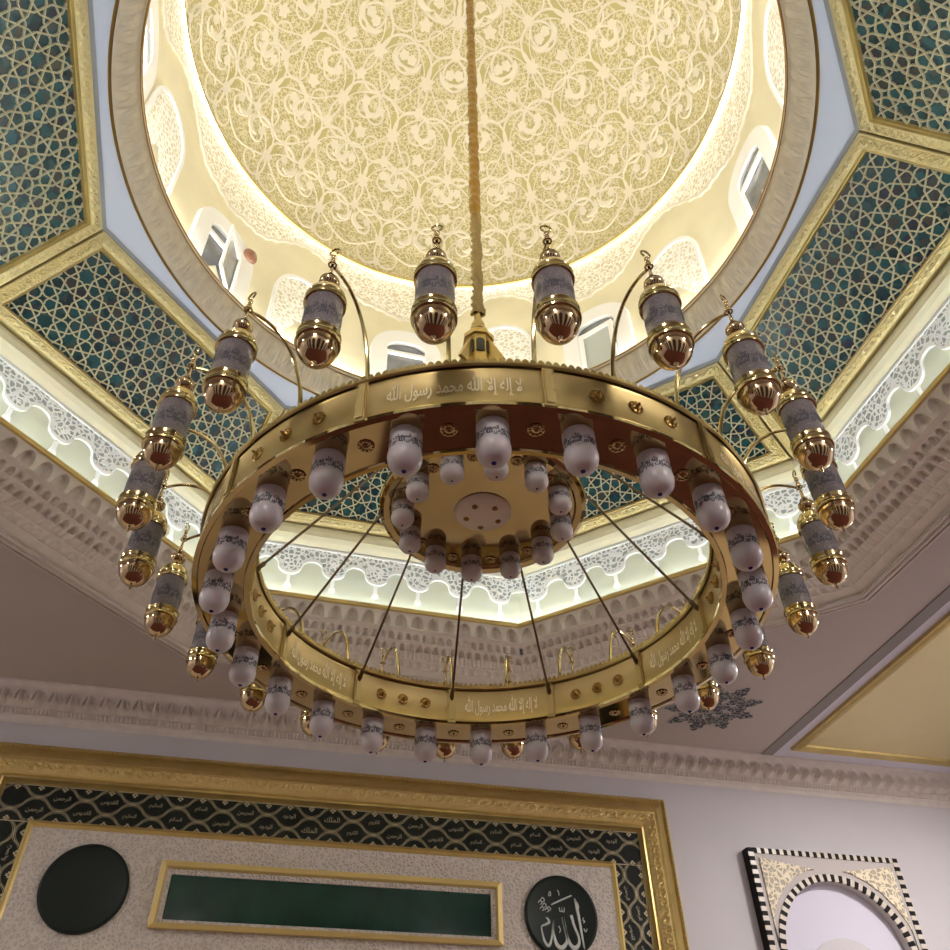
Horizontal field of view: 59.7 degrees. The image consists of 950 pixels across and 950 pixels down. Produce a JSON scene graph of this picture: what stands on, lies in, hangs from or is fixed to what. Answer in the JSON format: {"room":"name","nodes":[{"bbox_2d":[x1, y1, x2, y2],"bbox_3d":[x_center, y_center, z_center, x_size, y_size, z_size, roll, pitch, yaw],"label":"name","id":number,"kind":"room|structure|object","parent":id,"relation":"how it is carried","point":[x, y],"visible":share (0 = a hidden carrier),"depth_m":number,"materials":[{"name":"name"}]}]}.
{"room":"mosque","nodes":[
{"label":"mosque","id":0,"kind":"room"},
{"bbox_2d":[186,0,740,284],"bbox_3d":[-0.253,-10.855,19.023,11.157,6.200,11.157,20,-47,-21],"label":"ceiling","id":1,"kind":"structure","parent":0,"point":[350,116],"depth_m":21.35,"materials":[{"name":"beige paint"}]},
{"bbox_2d":[161,0,802,765],"bbox_3d":[-0.022,-5.615,14.541,6.666,19.901,6.666,9,-44,-10],"label":"chandelier","id":2,"kind":"object","parent":1,"relation":"hanging from","point":[487,455],"visible":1,"depth_m":7.90,"materials":[{"name":"gold metal"}]},
{"bbox_2d":[115,451,168,531],"bbox_3d":[-2.954,-0.073,7.525,0.332,1.518,0.332,16,-46,-17],"label":"lantern","id":3,"kind":"object","parent":2,"relation":"hanging from","point":[136,505],"visible":0.84,"depth_m":7.14,"materials":[{"name":"gold metal"}]},
{"bbox_2d":[118,470,169,589],"bbox_3d":[-3.191,0.500,8.129,0.332,1.518,0.332,5,-44,-7],"label":"lantern","id":4,"kind":"object","parent":2,"relation":"hanging from","point":[137,564],"visible":0.94,"depth_m":7.79,"materials":[{"name":"gold metal"}]},
{"bbox_2d":[144,522,189,639],"bbox_3d":[-3.204,1.093,8.760,0.332,1.518,0.332,-5,-43,4],"label":"lantern","id":5,"kind":"object","parent":2,"relation":"hanging from","point":[161,616],"visible":1,"depth_m":8.47,"materials":[{"name":"gold metal"}]},
{"bbox_2d":[142,348,198,470],"bbox_3d":[-2.509,-0.586,6.987,0.332,1.518,0.332,28,-50,-27],"label":"lantern","id":6,"kind":"object","parent":2,"relation":"hanging from","point":[164,444],"visible":1,"depth_m":6.67,"materials":[{"name":"gold metal"}]},
{"bbox_2d":[186,616,217,681],"bbox_3d":[-2.993,1.666,9.374,0.332,1.518,0.332,-16,-45,15],"label":"lantern","id":7,"kind":"object","parent":2,"relation":"hanging from","point":[201,661],"visible":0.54,"depth_m":8.94,"materials":[{"name":"gold metal"}]},
{"bbox_2d":[201,292,257,413],"bbox_3d":[-1.888,-1.005,6.553,0.332,1.518,0.332,-27,-49,25],"label":"lantern","id":8,"kind":"object","parent":2,"relation":"hanging from","point":[224,387],"visible":1,"depth_m":6.22,"materials":[{"name":"gold metal"}]},
{"bbox_2d":[239,682,266,714],"bbox_3d":[-2.572,2.180,9.929,0.332,1.518,0.332,-27,-49,25],"label":"lantern","id":9,"kind":"object","parent":2,"relation":"hanging from","point":[252,697],"visible":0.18,"depth_m":9.45,"materials":[{"name":"gold metal"}]},
{"bbox_2d":[300,630,327,738],"bbox_3d":[-1.969,2.600,10.387,0.332,1.518,0.332,28,-50,-27],"label":"lantern","id":10,"kind":"object","parent":2,"relation":"hanging from","point":[305,717],"visible":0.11,"depth_m":9.91,"materials":[{"name":"gold metal"}]},
{"bbox_2d":[294,248,346,369],"bbox_3d":[-1.131,-1.300,6.253,0.332,1.518,0.332,-16,-45,15],"label":"lantern","id":11,"kind":"object","parent":2,"relation":"hanging from","point":[317,341],"visible":1,"depth_m":5.90,"materials":[{"name":"gold metal"}]},
{"bbox_2d":[375,647,390,754],"bbox_3d":[-1.226,2.898,10.717,0.332,1.518,0.332,16,-46,-17],"label":"lantern","id":12,"kind":"object","parent":2,"relation":"hanging from","point":[385,738],"visible":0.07,"depth_m":10.29,"materials":[{"name":"gold metal"}]},
{"bbox_2d":[410,224,457,344],"bbox_3d":[-0.292,-1.453,6.106,0.332,1.518,0.332,-5,-43,4],"label":"lantern","id":13,"kind":"object","parent":2,"relation":"hanging from","point":[433,318],"visible":1,"depth_m":5.73,"materials":[{"name":"gold metal"}]},
{"bbox_2d":[436,656,457,761],"bbox_3d":[-0.393,3.053,10.897,0.332,1.518,0.332,5,-44,-7],"label":"lantern","id":14,"kind":"object","parent":2,"relation":"hanging from","point":[444,750],"visible":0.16,"depth_m":10.40,"materials":[{"name":"gold metal"}]},
{"bbox_2d":[500,656,524,761],"bbox_3d":[0.473,3.054,10.915,0.332,1.518,0.332,-5,-43,4],"label":"lantern","id":15,"kind":"object","parent":2,"relation":"hanging from","point":[513,751],"visible":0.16,"depth_m":10.43,"materials":[{"name":"gold metal"}]},
{"bbox_2d":[531,225,581,344],"bbox_3d":[0.574,-1.452,6.124,0.332,1.518,0.332,5,-44,-7],"label":"lantern","id":16,"kind":"object","parent":2,"relation":"hanging from","point":[557,314],"visible":1,"depth_m":5.75,"materials":[{"name":"gold metal"}]},
{"bbox_2d":[567,647,583,753],"bbox_3d":[1.312,2.901,10.768,0.332,1.518,0.332,-16,-45,15],"label":"lantern","id":17,"kind":"object","parent":2,"relation":"hanging from","point":[574,740],"visible":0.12,"depth_m":10.29,"materials":[{"name":"gold metal"}]},
{"bbox_2d":[627,629,657,737],"bbox_3d":[2.069,2.605,10.468,0.332,1.518,0.332,-27,-49,25],"label":"lantern","id":18,"kind":"object","parent":2,"relation":"hanging from","point":[654,713],"visible":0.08,"depth_m":10.04,"materials":[{"name":"gold metal"}]},
{"bbox_2d":[638,250,694,370],"bbox_3d":[1.407,-1.297,6.304,0.332,1.518,0.332,16,-46,-17],"label":"lantern","id":19,"kind":"object","parent":2,"relation":"hanging from","point":[670,342],"visible":1,"depth_m":5.96,"materials":[{"name":"gold metal"}]},
{"bbox_2d":[683,603,719,712],"bbox_3d":[2.690,2.187,10.034,0.332,1.518,0.332,28,-50,-27],"label":"lantern","id":20,"kind":"object","parent":2,"relation":"hanging from","point":[709,692],"visible":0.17,"depth_m":9.55,"materials":[{"name":"gold metal"}]},
{"bbox_2d":[719,294,780,415],"bbox_3d":[2.150,-1.000,6.634,0.332,1.518,0.332,28,-50,-27],"label":"lantern","id":21,"kind":"object","parent":2,"relation":"hanging from","point":[757,388],"visible":1,"depth_m":6.31,"materials":[{"name":"gold metal"}]},
{"bbox_2d":[742,626,773,679],"bbox_3d":[3.135,1.674,9.496,0.332,1.518,0.332,16,-46,-17],"label":"lantern","id":22,"kind":"object","parent":2,"relation":"hanging from","point":[759,661],"visible":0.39,"depth_m":9.03,"materials":[{"name":"gold metal"}]},
{"bbox_2d":[770,522,818,638],"bbox_3d":[3.372,1.101,8.892,0.332,1.518,0.332,5,-44,-7],"label":"lantern","id":23,"kind":"object","parent":2,"relation":"hanging from","point":[801,615],"visible":0.94,"depth_m":8.58,"materials":[{"name":"gold metal"}]},
{"bbox_2d":[771,350,834,471],"bbox_3d":[2.753,-0.580,7.092,0.332,1.518,0.332,-27,-49,25],"label":"lantern","id":24,"kind":"object","parent":2,"relation":"hanging from","point":[812,446],"visible":0.99,"depth_m":6.78,"materials":[{"name":"gold metal"}]},
{"bbox_2d":[792,470,847,588],"bbox_3d":[3.385,0.508,8.261,0.332,1.518,0.332,-5,-43,4],"label":"lantern","id":25,"kind":"object","parent":2,"relation":"hanging from","point":[829,564],"visible":0.97,"depth_m":7.95,"materials":[{"name":"gold metal"}]},
{"bbox_2d":[800,459,854,531],"bbox_3d":[3.174,-0.065,7.647,0.332,1.518,0.332,-16,-45,15],"label":"lantern","id":26,"kind":"object","parent":2,"relation":"hanging from","point":[834,506],"visible":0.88,"depth_m":7.25,"materials":[{"name":"gold metal"}]},
{"bbox_2d":[144,0,782,376],"bbox_3d":[-0.183,-6.870,15.277,11.280,4.740,11.280,9,-44,-10],"label":"wall","id":27,"kind":"structure","parent":0,"point":[708,219],"depth_m":17.48,"materials":[{"name":"beige paint"}]},
{"bbox_2d":[143,0,158,100],"bbox_3d":[-5.442,-7.022,13.527,0.231,2.300,1.607,9,-44,-10],"label":"window","id":28,"kind":"structure","parent":27,"relation":"in","point":[151,41],"depth_m":14.06,"materials":[{"name":"white paint"}]},
{"bbox_2d":[145,85,184,197],"bbox_3d":[-5.646,-6.021,14.917,0.188,2.750,1.450,-3,-43,2],"label":"trim","id":29,"kind":"structure","parent":27,"relation":"attached to","point":[164,122],"depth_m":15.17,"materials":[{"name":"white paint"}]},
{"bbox_2d":[188,206,252,304],"bbox_3d":[-4.856,-4.412,16.315,0.590,2.300,1.603,-17,-45,16],"label":"window","id":30,"kind":"structure","parent":27,"relation":"in","point":[217,241],"depth_m":16.30,"materials":[{"name":"white paint"}]},
{"bbox_2d":[244,248,256,263],"bbox_3d":[-4.684,-4.566,17.249,0.270,0.333,0.260,9,-44,-10],"label":"lamp","id":31,"kind":"object","parent":27,"relation":"attached to","point":[250,255],"visible":1,"depth_m":17.16,"materials":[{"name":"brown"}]},
{"bbox_2d":[264,274,312,330],"bbox_3d":[-3.745,-3.408,17.732,1.450,2.750,0.188,30,-51,-29],"label":"trim","id":32,"kind":"structure","parent":27,"relation":"attached to","point":[285,308],"depth_m":17.73,"materials":[{"name":"white paint"}]},
{"bbox_2d":[369,330,440,375],"bbox_3d":[-1.550,-2.502,18.408,1.607,2.300,0.231,9,-44,-10],"label":"window","id":33,"kind":"structure","parent":27,"relation":"in","point":[395,349],"depth_m":18.66,"materials":[{"name":"white paint"}]},
{"bbox_2d":[161,0,752,321],"bbox_3d":[-0.204,-7.905,16.249,11.193,1.660,11.194,9,-44,-10],"label":"trim","id":34,"kind":"structure","parent":27,"relation":"attached to","point":[394,298],"depth_m":18.39,"materials":[{"name":"beige paint"}]},
{"bbox_2d":[181,0,744,288],"bbox_3d":[-0.213,-8.578,16.883,11.280,0.130,11.280,9,-44,-10],"label":"trim","id":35,"kind":"structure","parent":27,"relation":"attached to","point":[203,95],"depth_m":18.93,"materials":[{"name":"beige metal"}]},
{"bbox_2d":[183,0,742,134],"bbox_3d":[-0.213,-8.583,16.888,11.122,0.014,11.122,9,-44,-10],"label":"trim","id":36,"kind":"structure","parent":27,"relation":"attached to","point":[183,0],"depth_m":16.71,"materials":[{"name":"white paint"}]},
{"bbox_2d":[107,0,819,394],"bbox_3d":[-0.150,-4.987,13.507,11.040,0.745,11.040,9,-44,-10],"label":"crown molding","id":37,"kind":"structure","parent":27,"relation":"attached to","point":[152,206],"depth_m":13.89,"materials":[{"name":"beige paint"}]},
{"bbox_2d":[487,325,531,362],"bbox_3d":[0.622,-2.582,18.692,1.450,2.750,0.188,-6,-43,6],"label":"trim","id":38,"kind":"structure","parent":27,"relation":"attached to","point":[514,342],"depth_m":19.16,"materials":[{"name":"white paint"}]},
{"bbox_2d":[563,302,635,369],"bbox_3d":[2.654,-2.971,17.988,1.604,2.300,0.278,-26,-49,24],"label":"window","id":39,"kind":"structure","parent":27,"relation":"in","point":[591,346],"depth_m":17.90,"materials":[{"name":"white paint"}]},
{"bbox_2d":[646,236,709,292],"bbox_3d":[4.167,-4.036,17.212,0.188,2.750,1.450,27,-50,-27],"label":"trim","id":40,"kind":"structure","parent":27,"relation":"attached to","point":[680,263],"depth_m":17.33,"materials":[{"name":"white paint"}]},
{"bbox_2d":[728,125,776,234],"bbox_3d":[5.192,-5.485,15.361,0.217,2.300,1.607,7,-44,-8],"label":"window","id":41,"kind":"structure","parent":27,"relation":"in","point":[753,164],"depth_m":15.55,"materials":[{"name":"white paint"}]},
{"bbox_2d":[763,0,784,110],"bbox_3d":[5.202,-7.079,13.995,0.188,2.750,1.450,-8,-44,8],"label":"trim","id":42,"kind":"structure","parent":27,"relation":"attached to","point":[773,45],"depth_m":14.47,"materials":[{"name":"white paint"}]},
{"bbox_2d":[93,0,854,406],"bbox_3d":[-0.146,-4.735,13.271,11.451,0.001,11.451,9,-44,-10],"label":"ceiling","id":43,"kind":"structure","parent":0,"point":[834,126],"depth_m":13.33,"materials":[{"name":"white paint"}]},
{"bbox_2d":[87,0,861,412],"bbox_3d":[-0.145,-4.694,13.232,11.577,0.088,11.577,9,-44,-10],"label":"trim","id":44,"kind":"structure","parent":43,"relation":"attached to","point":[89,2],"depth_m":13.37,"materials":[{"name":"gold paint"}]},
{"bbox_2d":[0,721,949,949],"bbox_3d":[-1.612,8.666,13.788,27.000,9.500,0.001,9,-44,-10],"label":"wall","id":45,"kind":"structure","parent":0,"point":[710,828],"depth_m":17.07,"materials":[{"name":"white paint"}]},
{"bbox_2d":[0,742,688,949],"bbox_3d":[-2.418,8.701,13.292,13.234,8.090,0.272,9,-44,-10],"label":"framed panel","id":46,"kind":"object","parent":45,"relation":"attached to","point":[150,810],"visible":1,"depth_m":15.24,"materials":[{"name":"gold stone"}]},
{"bbox_2d":[37,844,129,934],"bbox_3d":[-6.504,6.868,13.755,1.400,1.400,0.065,9,-44,-10],"label":"roundel","id":47,"kind":"object","parent":46,"relation":"attached to","point":[84,888],"visible":1,"depth_m":13.72,"materials":[{"name":"black paint"}]},
{"bbox_2d":[147,860,503,946],"bbox_3d":[-2.448,7.501,14.468,6.055,1.050,0.130,9,-44,-10],"label":"display sign","id":48,"kind":"object","parent":46,"relation":"attached to","point":[197,893],"visible":1,"depth_m":14.46,"materials":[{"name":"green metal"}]},
{"bbox_2d":[524,876,597,949],"bbox_3d":[1.593,8.141,15.261,1.400,1.400,0.065,9,-44,-10],"label":"roundel","id":49,"kind":"object","parent":46,"relation":"attached to","point":[560,914],"visible":1,"depth_m":15.25,"materials":[{"name":"black paint"}]},
{"bbox_2d":[0,677,949,808],"bbox_3d":[-1.611,5.275,16.649,27.000,0.640,0.470,9,-44,-10],"label":"crown molding","id":50,"kind":"structure","parent":45,"relation":"attached to","point":[26,701],"depth_m":17.03,"materials":[{"name":"paint"}]},
{"bbox_2d":[742,847,927,949],"bbox_3d":[7.248,10.699,14.647,3.472,7.637,0.250,9,-44,-10],"label":"arch surround","id":51,"kind":"object","parent":45,"relation":"attached to","point":[803,900],"visible":1,"depth_m":16.63,"materials":[{"name":"grey stone"}]},
{"bbox_2d":[0,522,949,753],"bbox_3d":[0.568,-1.132,10.342,27.000,0.001,18.980,9,-44,-10],"label":"ceiling","id":52,"kind":"structure","parent":0,"point":[50,631],"depth_m":14.88,"materials":[{"name":"paint"}]},
{"bbox_2d":[663,683,764,730],"bbox_3d":[4.762,4.711,16.617,2.009,0.026,1.978,9,-44,-10],"label":"rosette","id":53,"kind":"object","parent":52,"relation":"attached to","point":[736,698],"visible":0.73,"depth_m":16.69,"materials":[{"name":"grey paint"}]},
{"bbox_2d":[762,585,949,754],"bbox_3d":[8.177,1.171,12.919,0.260,0.020,14.900,9,-44,-10],"label":"trim","id":54,"kind":"structure","parent":52,"relation":"attached to","point":[942,598],"depth_m":15.50,"materials":[{"name":"grey paint"}]},
{"bbox_2d":[0,259,949,648],"bbox_3d":[-0.109,-2.647,11.309,14.370,2.250,14.370,9,-44,-10],"label":"cove","id":55,"kind":"structure","parent":0,"point":[33,422],"depth_m":15.41,"materials":[{"name":"grey paint"}]},
{"bbox_2d":[0,0,101,285],"bbox_3d":[-6.295,-5.165,11.392,1.609,1.789,5.873,9,-44,-10],"label":"lattice panel","id":56,"kind":"object","parent":55,"relation":"attached to","point":[50,201],"visible":1,"depth_m":12.01,"materials":[{"name":"gold metal"}]},
{"bbox_2d":[0,230,283,491],"bbox_3d":[-5.652,-1.846,14.935,1.491,1.789,5.874,-22,-47,21],"label":"lattice panel","id":57,"kind":"object","parent":55,"relation":"attached to","point":[89,310],"visible":0.72,"depth_m":14.34,"materials":[{"name":"teal tile"}]},
{"bbox_2d":[280,409,390,537],"bbox_3d":[-1.798,0.153,17.133,5.873,1.789,1.609,9,-44,-10],"label":"lattice panel","id":58,"kind":"object","parent":55,"relation":"attached to","point":[359,510],"visible":0.11,"depth_m":16.94,"materials":[{"name":"teal tile"}]},
{"bbox_2d":[0,373,949,685],"bbox_3d":[-0.091,-1.613,10.336,15.664,0.711,15.664,9,-44,-10],"label":"crown molding","id":59,"kind":"structure","parent":55,"relation":"attached to","point":[904,490],"depth_m":13.61,"materials":[{"name":"beige paint"}]},
{"bbox_2d":[0,297,949,617],"bbox_3d":[-0.109,-2.669,11.329,14.559,1.010,14.559,9,-44,-10],"label":"trim","id":60,"kind":"structure","parent":55,"relation":"attached to","point":[20,392],"depth_m":15.13,"materials":[{"name":"white paint"}]},
{"bbox_2d":[0,362,949,629],"bbox_3d":[-0.096,-1.895,10.601,14.370,0.095,14.370,9,-44,-10],"label":"trim","id":61,"kind":"structure","parent":55,"relation":"attached to","point":[946,370],"depth_m":14.02,"materials":[{"name":"gold metal"}]},
{"bbox_2d":[573,362,792,537],"bbox_3d":[3.057,-0.333,16.707,5.874,1.789,1.491,-22,-47,21],"label":"lattice panel","id":62,"kind":"object","parent":55,"relation":"attached to","point":[704,391],"visible":0.39,"depth_m":16.12,"materials":[{"name":"teal tile"}]},
{"bbox_2d":[719,130,949,457],"bbox_3d":[6.027,-3.001,13.925,1.609,1.789,5.873,9,-44,-10],"label":"lattice panel","id":63,"kind":"object","parent":55,"relation":"attached to","point":[876,236],"visible":0.78,"depth_m":13.46,"materials":[{"name":"teal tile"}]},
{"bbox_2d":[828,0,949,152],"bbox_3d":[5.384,-6.320,10.382,1.491,1.789,5.874,-22,-47,21],"label":"lattice panel","id":64,"kind":"object","parent":55,"relation":"attached to","point":[895,54],"visible":1,"depth_m":11.48,"materials":[{"name":"gold metal"}]},
{"bbox_2d":[774,601,949,772],"bbox_3d":[10.761,1.574,13.402,5.060,0.012,14.900,9,-44,-10],"label":"ceiling","id":65,"kind":"structure","parent":0,"point":[785,751],"depth_m":17.29,"materials":[{"name":"white paint"}]},
{"bbox_2d":[790,611,949,766],"bbox_3d":[9.640,4.212,16.128,4.250,0.070,6.200,9,-44,-10],"label":"ceiling panel","id":66,"kind":"object","parent":65,"relation":"attached to","point":[902,713],"visible":1,"depth_m":16.86,"materials":[{"name":"beige paint"}]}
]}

